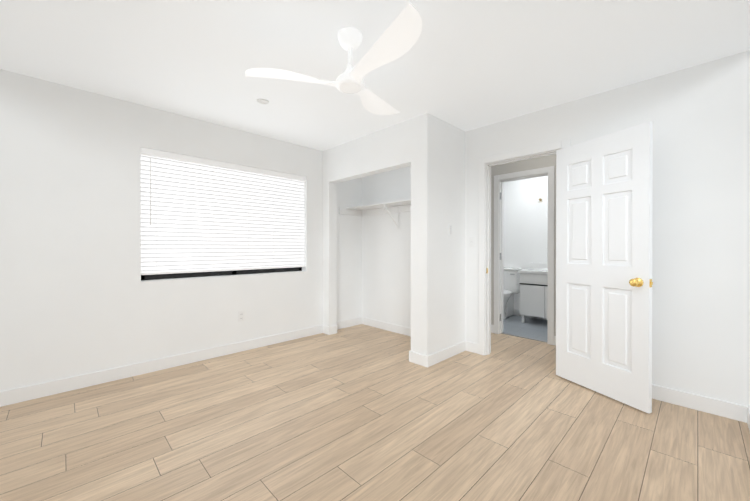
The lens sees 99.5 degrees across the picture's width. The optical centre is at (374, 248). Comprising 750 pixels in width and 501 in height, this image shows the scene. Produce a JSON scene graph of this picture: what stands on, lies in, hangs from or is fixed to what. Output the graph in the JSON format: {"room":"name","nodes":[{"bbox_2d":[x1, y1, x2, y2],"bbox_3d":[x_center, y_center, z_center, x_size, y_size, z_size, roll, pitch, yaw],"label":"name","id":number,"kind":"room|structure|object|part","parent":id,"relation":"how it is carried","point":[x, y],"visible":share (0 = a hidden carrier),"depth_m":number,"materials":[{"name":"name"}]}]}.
{"room":"empty bedroom","nodes":[
{"label":"empty bedroom","id":0,"kind":"room"},
{"bbox_2d":[0,69,361,391],"bbox_3d":[-1.695,-0.080,3.447,4.230,2.440,0.220,0,0,-45],"label":"wall","id":1,"kind":"structure","parent":0,"point":[78,296],"depth_m":2.72,"materials":[{"name":"paint"}]},
{"bbox_2d":[0,325,323,406],"bbox_3d":[-1.865,1.087,3.118,3.281,0.108,0.017,0,0,-45],"label":"baseboard","id":2,"kind":"structure","parent":1,"relation":"attached to","point":[17,395],"depth_m":2.85,"materials":[{"name":"white paint"}]},
{"bbox_2d":[141,267,301,279],"bbox_3d":[-1.600,-0.310,3.585,1.740,1.220,0.045,0,0,-45],"label":"window","id":3,"kind":"structure","parent":1,"relation":"in","point":[187,275],"depth_m":3.43,"materials":[{"name":"black"}]},
{"bbox_2d":[141,147,305,274],"bbox_3d":[-1.528,-0.338,3.512,1.734,1.163,0.080,0,0,-45],"label":"window blinds","id":4,"kind":"object","parent":1,"relation":"attached to","point":[201,215],"visible":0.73,"depth_m":3.36,"materials":[{"name":"white plastic"}]},
{"bbox_3d":[-1.535,0.234,3.521,1.728,0.020,0.048,0,0,-45],"label":"rail","id":5,"kind":"part","parent":4,"relation":"part of","materials":[{"name":"white"}]},
{"bbox_2d":[238,311,243,321],"bbox_3d":[-1.476,0.750,3.506,0.070,0.114,0.007,0,0,-45],"label":"duplex electrical outlet","id":6,"kind":"object","parent":1,"relation":"attached to","point":[240,315],"visible":1,"depth_m":3.50,"materials":[{"name":"white plastic"}]},
{"bbox_2d":[328,317,359,332],"bbox_3d":[-0.408,1.082,4.551,0.554,0.108,0.017,0,0,-45],"label":"baseboard","id":7,"kind":"structure","parent":1,"relation":"attached to","point":[355,321],"depth_m":4.52,"materials":[{"name":"white paint"}]},
{"bbox_2d":[0,324,749,500],"bbox_3d":[-0.021,1.174,2.364,5.090,0.060,4.120,0,0,-45],"label":"floor","id":8,"kind":"structure","parent":0,"point":[361,412],"depth_m":1.94,"materials":[{"name":"brown wood"}]},
{"bbox_2d":[0,0,749,150],"bbox_3d":[0.478,-1.338,2.845,6.490,0.080,4.120,0,0,-45],"label":"ceiling","id":9,"kind":"structure","parent":0,"point":[465,65],"depth_m":2.10,"materials":[{"name":"paint"}]},
{"bbox_2d":[257,99,268,104],"bbox_3d":[-0.990,-1.293,2.804,0.106,0.008,0.106,0,0,-45],"label":"recessed light","id":10,"kind":"object","parent":9,"relation":"in","point":[263,101],"visible":1,"depth_m":2.80,"materials":[{"name":"white plastic"}]},
{"bbox_2d":[245,2,422,114],"bbox_3d":[-0.049,-1.132,1.931,1.112,0.322,1.089,0,0,-45],"label":"fan","id":11,"kind":"object","parent":9,"relation":"hanging from","point":[399,37],"visible":1,"depth_m":1.84,"materials":[{"name":"white plastic"}]},
{"bbox_3d":[-0.495,-1.018,1.889,0.605,0.095,0.205,0,0,1],"label":"blade","id":12,"kind":"part","parent":11,"relation":"part of","materials":[{"name":"white plastic"}]},
{"bbox_3d":[-0.151,-1.165,1.932,0.025,0.112,0.025,0,0,-45],"label":"rod","id":13,"kind":"part","parent":11,"relation":"part of","materials":[{"name":"white metal"}]},
{"bbox_3d":[-0.017,-1.019,2.252,0.205,0.095,0.605,0,0,31],"label":"blade","id":14,"kind":"part","parent":11,"relation":"part of","materials":[{"name":"white plastic"}]},
{"bbox_3d":[0.058,-1.017,1.656,0.205,0.095,0.605,0,0,-29],"label":"blade","id":15,"kind":"part","parent":11,"relation":"part of","materials":[{"name":"white plastic"}]},
{"bbox_2d":[323,113,464,355],"bbox_3d":[0.153,-0.082,3.908,0.709,2.440,1.716,0,0,-45],"label":"wall","id":16,"kind":"structure","parent":0,"point":[428,148],"depth_m":3.29,"materials":[{"name":"paint"}]},
{"bbox_2d":[424,341,467,367],"bbox_3d":[0.757,1.087,3.290,0.723,0.108,0.017,0,0,-45],"label":"baseboard","id":17,"kind":"structure","parent":16,"relation":"attached to","point":[432,359],"depth_m":3.24,"materials":[{"name":"white paint"}]},
{"bbox_2d":[448,224,451,235],"bbox_3d":[0.783,-0.189,3.310,0.048,0.124,0.019,0,0,-45],"label":"switch","id":18,"kind":"object","parent":16,"relation":"attached to","point":[449,229],"visible":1,"depth_m":3.30,"materials":[{"name":"white plastic"}]},
{"bbox_2d":[491,154,555,335],"bbox_3d":[1.933,-0.082,4.002,0.120,2.440,3.480,0,0,-45],"label":"wall","id":19,"kind":"structure","parent":0,"point":[531,164],"depth_m":4.04,"materials":[{"name":"paint"}]},
{"bbox_2d":[501,333,546,341],"bbox_3d":[1.898,1.135,4.042,0.040,0.006,0.580,0,0,-45],"label":"trim","id":20,"kind":"structure","parent":19,"relation":"attached to","point":[524,337],"depth_m":4.03,"materials":[{"name":"silver metal"}]},
{"bbox_2d":[494,166,554,344],"bbox_3d":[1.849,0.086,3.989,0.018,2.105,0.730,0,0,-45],"label":"door frame","id":21,"kind":"structure","parent":19,"relation":"attached to","point":[550,170],"depth_m":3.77,"materials":[{"name":"white paint"}]},
{"bbox_2d":[503,315,546,340],"bbox_3d":[2.334,1.166,4.597,1.400,0.060,2.240,0,0,-45],"label":"floor","id":22,"kind":"structure","parent":0,"point":[535,328],"depth_m":4.55,"materials":[{"name":"grey tile"}]},
{"bbox_2d":[504,267,521,319],"bbox_3d":[2.056,0.734,5.191,0.713,0.800,0.400,0,0,-45],"label":"toilet","id":23,"kind":"object","parent":22,"relation":"on","point":[511,282],"visible":0.33,"depth_m":5.22,"materials":[{"name":"white ceramic"}]},
{"bbox_3d":[1.985,0.934,5.122,0.515,0.400,0.370,0,0,-45],"label":"bowl","id":24,"kind":"part","parent":23,"relation":"part of","materials":[{"name":"white ceramic"}]},
{"bbox_3d":[1.992,0.713,5.128,0.530,0.039,0.388,0,0,-45],"label":"seat","id":25,"kind":"part","parent":23,"relation":"part of","materials":[{"name":"white plastic"}]},
{"bbox_3d":[2.238,0.350,5.369,0.201,0.035,0.400,0,0,-45],"label":"lid","id":26,"kind":"part","parent":23,"relation":"part of","materials":[{"name":"white ceramic"}]},
{"bbox_2d":[518,263,547,322],"bbox_3d":[2.623,0.659,4.760,0.504,0.952,0.734,0,0,-45],"label":"bathroom vanity","id":27,"kind":"object","parent":22,"relation":"on","point":[533,290],"visible":0.4,"depth_m":4.71,"materials":[{"name":"white wood"}]},
{"bbox_2d":[518,263,547,273],"bbox_3d":[2.623,0.305,4.759,0.504,0.140,0.734,0,0,-45],"label":"countertop","id":28,"kind":"structure","parent":27,"relation":"on","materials":[{"name":"white stone"}]},
{"bbox_3d":[2.458,0.540,4.598,0.021,0.015,0.702,0,0,-45],"label":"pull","id":29,"kind":"part","parent":27,"relation":"part of","materials":[{"name":"grey metal"}]},
{"bbox_2d":[504,176,547,308],"bbox_3d":[2.790,-0.086,5.041,0.120,2.440,2.240,0,0,-45],"label":"wall","id":30,"kind":"structure","parent":0,"point":[525,227],"depth_m":5.26,"materials":[{"name":"paint"}]},
{"bbox_2d":[514,309,546,319],"bbox_3d":[2.743,1.080,4.999,0.014,0.108,2.000,0,0,-45],"label":"baseboard","id":31,"kind":"structure","parent":30,"relation":"attached to","point":[516,311],"depth_m":5.32,"materials":[{"name":"white paint"}]},
{"bbox_2d":[362,50,749,406],"bbox_3d":[1.173,-0.080,3.463,0.120,2.440,3.780,0,0,-45],"label":"wall","id":32,"kind":"structure","parent":0,"point":[698,116],"depth_m":2.32,"materials":[{"name":"paint"}]},
{"bbox_2d":[339,199,410,228],"bbox_3d":[0.205,-0.422,4.045,0.439,0.319,1.589,0,0,-45],"label":"closet shelf","id":33,"kind":"object","parent":32,"relation":"attached to","point":[397,206],"visible":0.6,"depth_m":4.30,"materials":[{"name":"white paint"}]},
{"bbox_2d":[360,317,410,336],"bbox_3d":[0.357,1.083,4.200,0.017,0.108,1.591,0,0,-45],"label":"baseboard","id":34,"kind":"structure","parent":32,"relation":"attached to","point":[395,328],"depth_m":4.39,"materials":[{"name":"white paint"}]},
{"bbox_2d":[479,139,569,355],"bbox_3d":[1.471,0.089,3.161,0.156,2.105,0.860,0,0,-45],"label":"door frame","id":35,"kind":"structure","parent":32,"relation":"attached to","point":[483,161],"depth_m":3.38,"materials":[{"name":"white paint"}]},
{"bbox_2d":[556,121,652,413],"bbox_3d":[1.762,0.132,2.503,0.164,2.000,0.719,0,0,-21],"label":"door leaf","id":36,"kind":"structure","parent":32,"relation":"in","point":[604,189],"depth_m":2.43,"materials":[{"name":"white paint"}]},
{"bbox_3d":[1.820,0.240,2.220,0.064,0.066,0.066,0,0,-21],"label":"knob","id":37,"kind":"part","parent":36,"relation":"part of","materials":[{"name":"gold metal"}]},
{"bbox_2d":[652,384,747,422],"bbox_3d":[2.088,1.090,2.442,0.014,0.108,1.035,0,0,-45],"label":"baseboard","id":38,"kind":"structure","parent":32,"relation":"attached to","point":[733,411],"depth_m":2.23,"materials":[{"name":"white paint"}]},
{"bbox_2d":[747,407,749,431],"bbox_3d":[1.023,1.097,0.680,3.976,0.108,0.016,0,0,-45],"label":"baseboard","id":39,"kind":"structure","parent":32,"relation":"attached to","point":[748,415],"depth_m":1.95,"materials":[{"name":"white paint"}]}
]}

